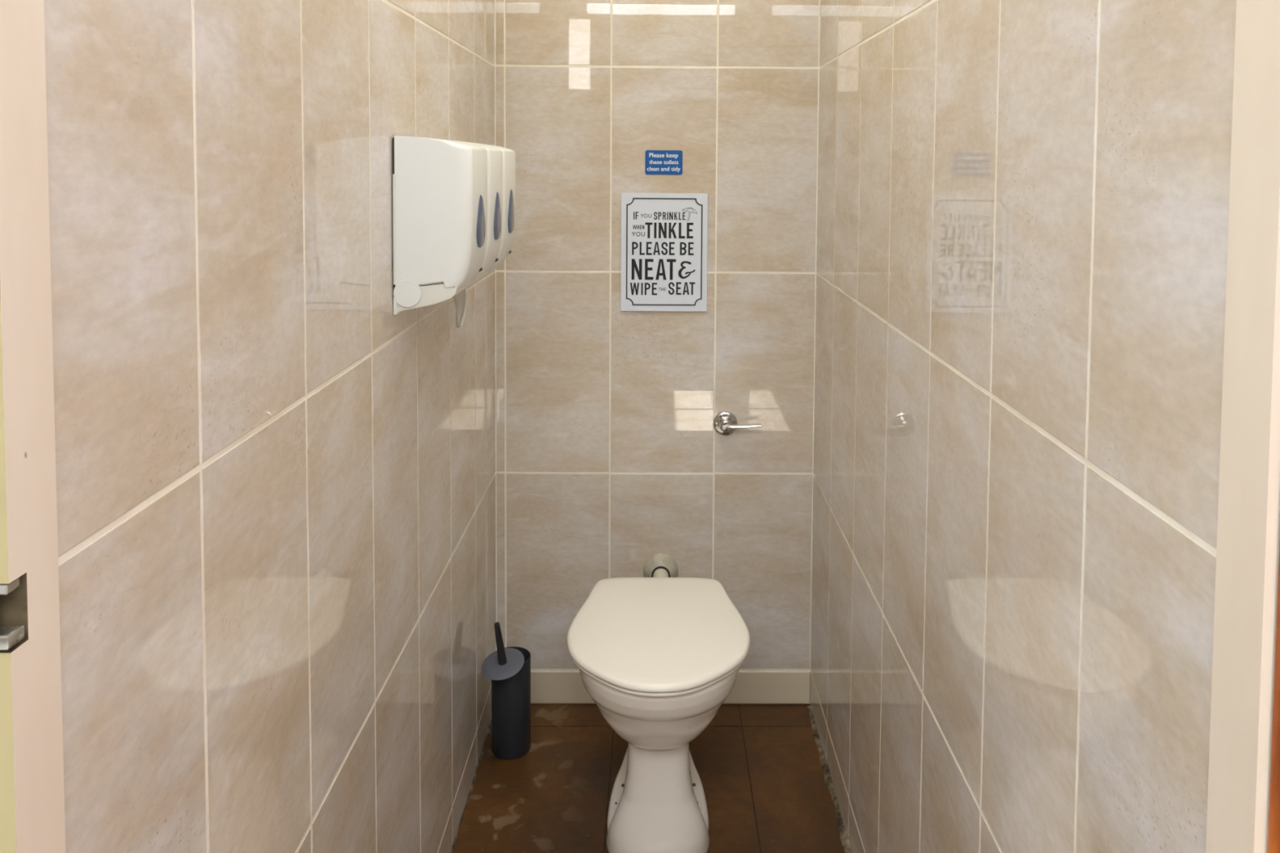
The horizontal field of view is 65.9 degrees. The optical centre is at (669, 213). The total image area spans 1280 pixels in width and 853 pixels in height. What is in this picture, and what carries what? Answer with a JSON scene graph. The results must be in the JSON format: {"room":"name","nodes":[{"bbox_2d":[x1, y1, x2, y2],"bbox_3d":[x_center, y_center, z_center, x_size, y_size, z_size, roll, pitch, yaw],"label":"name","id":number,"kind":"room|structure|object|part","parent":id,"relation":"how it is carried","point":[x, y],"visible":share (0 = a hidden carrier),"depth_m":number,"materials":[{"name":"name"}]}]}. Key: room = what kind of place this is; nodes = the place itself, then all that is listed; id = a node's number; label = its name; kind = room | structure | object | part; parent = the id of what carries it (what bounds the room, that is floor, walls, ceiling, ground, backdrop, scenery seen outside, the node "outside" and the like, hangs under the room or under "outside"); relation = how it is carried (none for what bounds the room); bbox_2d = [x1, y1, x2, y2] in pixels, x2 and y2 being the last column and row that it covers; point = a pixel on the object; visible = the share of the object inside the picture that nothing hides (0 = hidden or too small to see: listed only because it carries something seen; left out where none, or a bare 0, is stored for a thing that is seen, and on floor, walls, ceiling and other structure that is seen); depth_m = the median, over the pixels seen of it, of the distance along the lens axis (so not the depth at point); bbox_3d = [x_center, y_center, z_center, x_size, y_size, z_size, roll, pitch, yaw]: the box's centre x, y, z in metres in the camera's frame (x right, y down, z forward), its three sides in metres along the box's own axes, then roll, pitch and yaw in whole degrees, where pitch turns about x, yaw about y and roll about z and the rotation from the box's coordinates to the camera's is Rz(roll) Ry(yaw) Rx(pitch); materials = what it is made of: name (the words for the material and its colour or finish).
{"room":"public toilet cubicle","nodes":[
{"label":"public toilet cubicle","id":0,"kind":"room"},
{"bbox_2d":[44,0,496,852],"bbox_3d":[-0.433,0.025,1.509,0.060,2.420,1.774,0,3,-1],"label":"wall","id":1,"kind":"structure","parent":0,"point":[276,483],"depth_m":0.96,"materials":[{"name":"tile"}]},
{"bbox_2d":[392,135,487,315],"bbox_3d":[-0.344,0.014,1.507,0.117,0.260,0.153,0,3,-1],"label":"dispenser","id":2,"kind":"object","parent":1,"relation":"attached to","point":[440,186],"visible":1,"depth_m":1.43,"materials":[{"name":"plastic"}]},
{"bbox_3d":[-0.401,0.014,1.506,0.004,0.256,0.143,0,3,-1],"label":"plate","id":3,"kind":"part","parent":2,"relation":"part of","materials":[{"name":"white plastic"}]},
{"bbox_2d":[396,277,475,312],"bbox_3d":[-0.356,0.114,1.512,0.090,0.056,0.144,0,3,-1],"label":"tray","id":4,"kind":"object","parent":2,"relation":"on","point":[411,292],"depth_m":1.44,"materials":[{"name":"plastic"}]},
{"bbox_2d":[450,719,491,852],"bbox_3d":[-0.412,1.216,1.825,0.014,0.011,1.128,0,3,-1],"label":"trim","id":5,"kind":"structure","parent":1,"relation":"attached to","point":[489,730],"depth_m":2.10,"materials":[{"name":"beige tile"}]},
{"bbox_2d":[447,139,502,285],"bbox_3d":[-0.346,0.006,1.661,0.117,0.260,0.153,0,3,-1],"label":"dispenser","id":6,"kind":"object","parent":1,"relation":"attached to","point":[495,155],"visible":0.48,"depth_m":1.64,"materials":[{"name":"plastic"}]},
{"bbox_2d":[453,288,466,327],"bbox_3d":[-0.349,0.152,1.624,0.044,0.068,0.010,2,4,32],"label":"tissue","id":7,"kind":"object","parent":6,"relation":"hanging from","point":[460,299],"visible":0.8,"depth_m":1.62,"materials":[{"name":"paper"}]},
{"bbox_2d":[470,266,491,285],"bbox_3d":[-0.357,0.106,1.666,0.090,0.056,0.144,0,3,-1],"label":"tray","id":8,"kind":"object","parent":6,"relation":"on","point":[486,270],"depth_m":1.64,"materials":[{"name":"plastic"}]},
{"bbox_2d":[463,141,515,275],"bbox_3d":[-0.348,-0.002,1.815,0.117,0.260,0.153,0,3,-1],"label":"dispenser","id":9,"kind":"object","parent":1,"relation":"attached to","point":[508,155],"visible":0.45,"depth_m":1.79,"materials":[{"name":"plastic"}]},
{"bbox_2d":[486,257,505,275],"bbox_3d":[-0.359,0.098,1.821,0.090,0.056,0.144,0,3,-1],"label":"tray","id":10,"kind":"object","parent":9,"relation":"on","point":[500,261],"depth_m":1.80,"materials":[{"name":"plastic"}]},
{"bbox_2d":[453,703,844,852],"bbox_3d":[-0.011,1.347,0.208,3.000,0.080,4.518,0,3,-1],"label":"floor","id":11,"kind":"structure","parent":0,"point":[760,771],"depth_m":2.09,"materials":[{"name":"tile"}]},
{"bbox_2d":[491,646,530,759],"bbox_3d":[-0.355,1.095,2.211,0.086,0.213,0.086,0,3,-1],"label":"brush holder","id":12,"kind":"object","parent":11,"relation":"on","point":[511,696],"visible":0.87,"depth_m":2.18,"materials":[{"name":"black plastic"}]},
{"bbox_2d":[481,622,524,680],"bbox_3d":[-0.365,1.012,2.170,0.093,0.244,0.107,0,3,-1],"label":"toilet brush","id":13,"kind":"object","parent":12,"relation":"in","point":[503,664],"visible":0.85,"depth_m":2.15,"materials":[{"name":"black plastic"}]},
{"bbox_3d":[-0.369,0.938,2.156,0.028,0.094,0.021,0,3,-1],"label":"handle","id":14,"kind":"part","parent":13,"relation":"part of","materials":[{"name":"plastic"}]},
{"bbox_3d":[-0.365,0.985,2.160,0.093,0.030,0.090,0,3,-1],"label":"splash lid","id":15,"kind":"part","parent":13,"relation":"part of","materials":[{"name":"grey plastic"}]},
{"bbox_2d":[566,577,750,852],"bbox_3d":[-0.024,0.999,1.982,0.347,0.432,0.585,0,3,-1],"label":"toilet","id":16,"kind":"object","parent":11,"relation":"on","point":[658,658],"visible":1,"depth_m":1.84,"materials":[{"name":"white ceramic"}]},
{"bbox_3d":[-0.021,0.811,1.903,0.338,0.009,0.438,0,3,-1],"label":"seat","id":17,"kind":"part","parent":16,"relation":"part of","materials":[{"name":"plastic"}]},
{"bbox_3d":[-0.021,0.796,1.902,0.347,0.018,0.447,0,3,-1],"label":"lid","id":18,"kind":"part","parent":16,"relation":"part of","materials":[{"name":"plastic"}]},
{"bbox_2d":[494,0,820,704],"bbox_3d":[-0.032,-0.017,2.380,0.764,2.420,0.080,0,3,-1],"label":"wall","id":19,"kind":"structure","parent":0,"point":[611,456],"depth_m":2.35,"materials":[{"name":"tile"}]},
{"bbox_2d":[643,553,678,577],"bbox_3d":[-0.021,0.869,2.279,0.086,0.087,0.218,0,3,-1],"label":"pipe","id":20,"kind":"object","parent":19,"relation":"attached to","point":[660,565],"visible":0.5,"depth_m":2.37,"materials":[{"name":"white plastic"}]},
{"bbox_2d":[644,150,682,174],"bbox_3d":[-0.014,-0.121,2.334,0.088,0.058,0.001,0,3,-1],"label":"notice","id":21,"kind":"object","parent":19,"relation":"attached to","point":[656,162],"visible":1,"depth_m":2.33,"materials":[{"name":"plastic"}]},
{"bbox_2d":[620,192,707,311],"bbox_3d":[-0.013,0.092,2.342,0.205,0.281,0.006,0,3,-1],"label":"poster","id":22,"kind":"object","parent":19,"relation":"attached to","point":[664,236],"visible":1,"depth_m":2.34,"materials":[{"name":"white paper"}]},
{"bbox_2d":[530,671,810,703],"bbox_3d":[-0.040,1.151,2.398,0.762,0.079,0.005,0,3,-1],"label":"baseboard","id":23,"kind":"structure","parent":19,"relation":"attached to","point":[546,686],"depth_m":2.40,"materials":[{"name":"ceramic"}]},
{"bbox_2d":[713,411,761,435],"bbox_3d":[0.161,0.504,2.346,0.112,0.058,0.045,0,3,-1],"label":"flush lever","id":24,"kind":"object","parent":19,"relation":"attached to","point":[725,423],"visible":1,"depth_m":2.36,"materials":[{"name":"silver metal"}]},
{"bbox_3d":[0.174,0.504,2.335,0.088,0.015,0.020,1,3,9],"label":"arm","id":25,"kind":"part","parent":24,"relation":"part of","materials":[{"name":"silver metal"}]},
{"bbox_2d":[809,0,1236,852],"bbox_3d":[0.389,0.030,1.528,0.060,2.420,1.756,0,3,-1],"label":"wall","id":26,"kind":"structure","parent":0,"point":[1023,206],"depth_m":1.03,"materials":[{"name":"tile"}]},
{"bbox_2d":[807,706,852,852],"bbox_3d":[0.343,1.219,1.833,0.018,0.015,1.128,0,3,-1],"label":"trim","id":27,"kind":"structure","parent":26,"relation":"attached to","point":[844,837],"depth_m":2.09,"materials":[{"name":"beige tile"}]},
{"bbox_3d":[-0.008,0.075,0.615,2.900,2.420,0.062,0,3,-1],"label":"wall","id":28,"kind":"structure","parent":0,"visible":0},
{"bbox_2d":[0,0,66,852],"bbox_3d":[-0.418,0.302,0.611,0.054,1.960,0.052,0,3,-1],"label":"trim","id":29,"kind":"structure","parent":28,"relation":"attached to","point":[33,820],"depth_m":0.60,"materials":[{"name":"paint"}]},
{"bbox_2d":[1205,0,1279,852],"bbox_3d":[0.391,0.306,0.638,0.052,1.960,0.052,0,3,-1],"label":"trim","id":30,"kind":"structure","parent":28,"relation":"attached to","point":[1248,544],"depth_m":0.62,"materials":[{"name":"paint"}]},
{"bbox_2d":[1267,546,1279,852],"bbox_3d":[0.458,0.326,0.259,0.040,1.938,0.720,0,3,-11],"label":"door","id":31,"kind":"structure","parent":28,"relation":"in","point":[1273,837],"depth_m":0.61,"materials":[{"name":"brown wood"}]}
]}

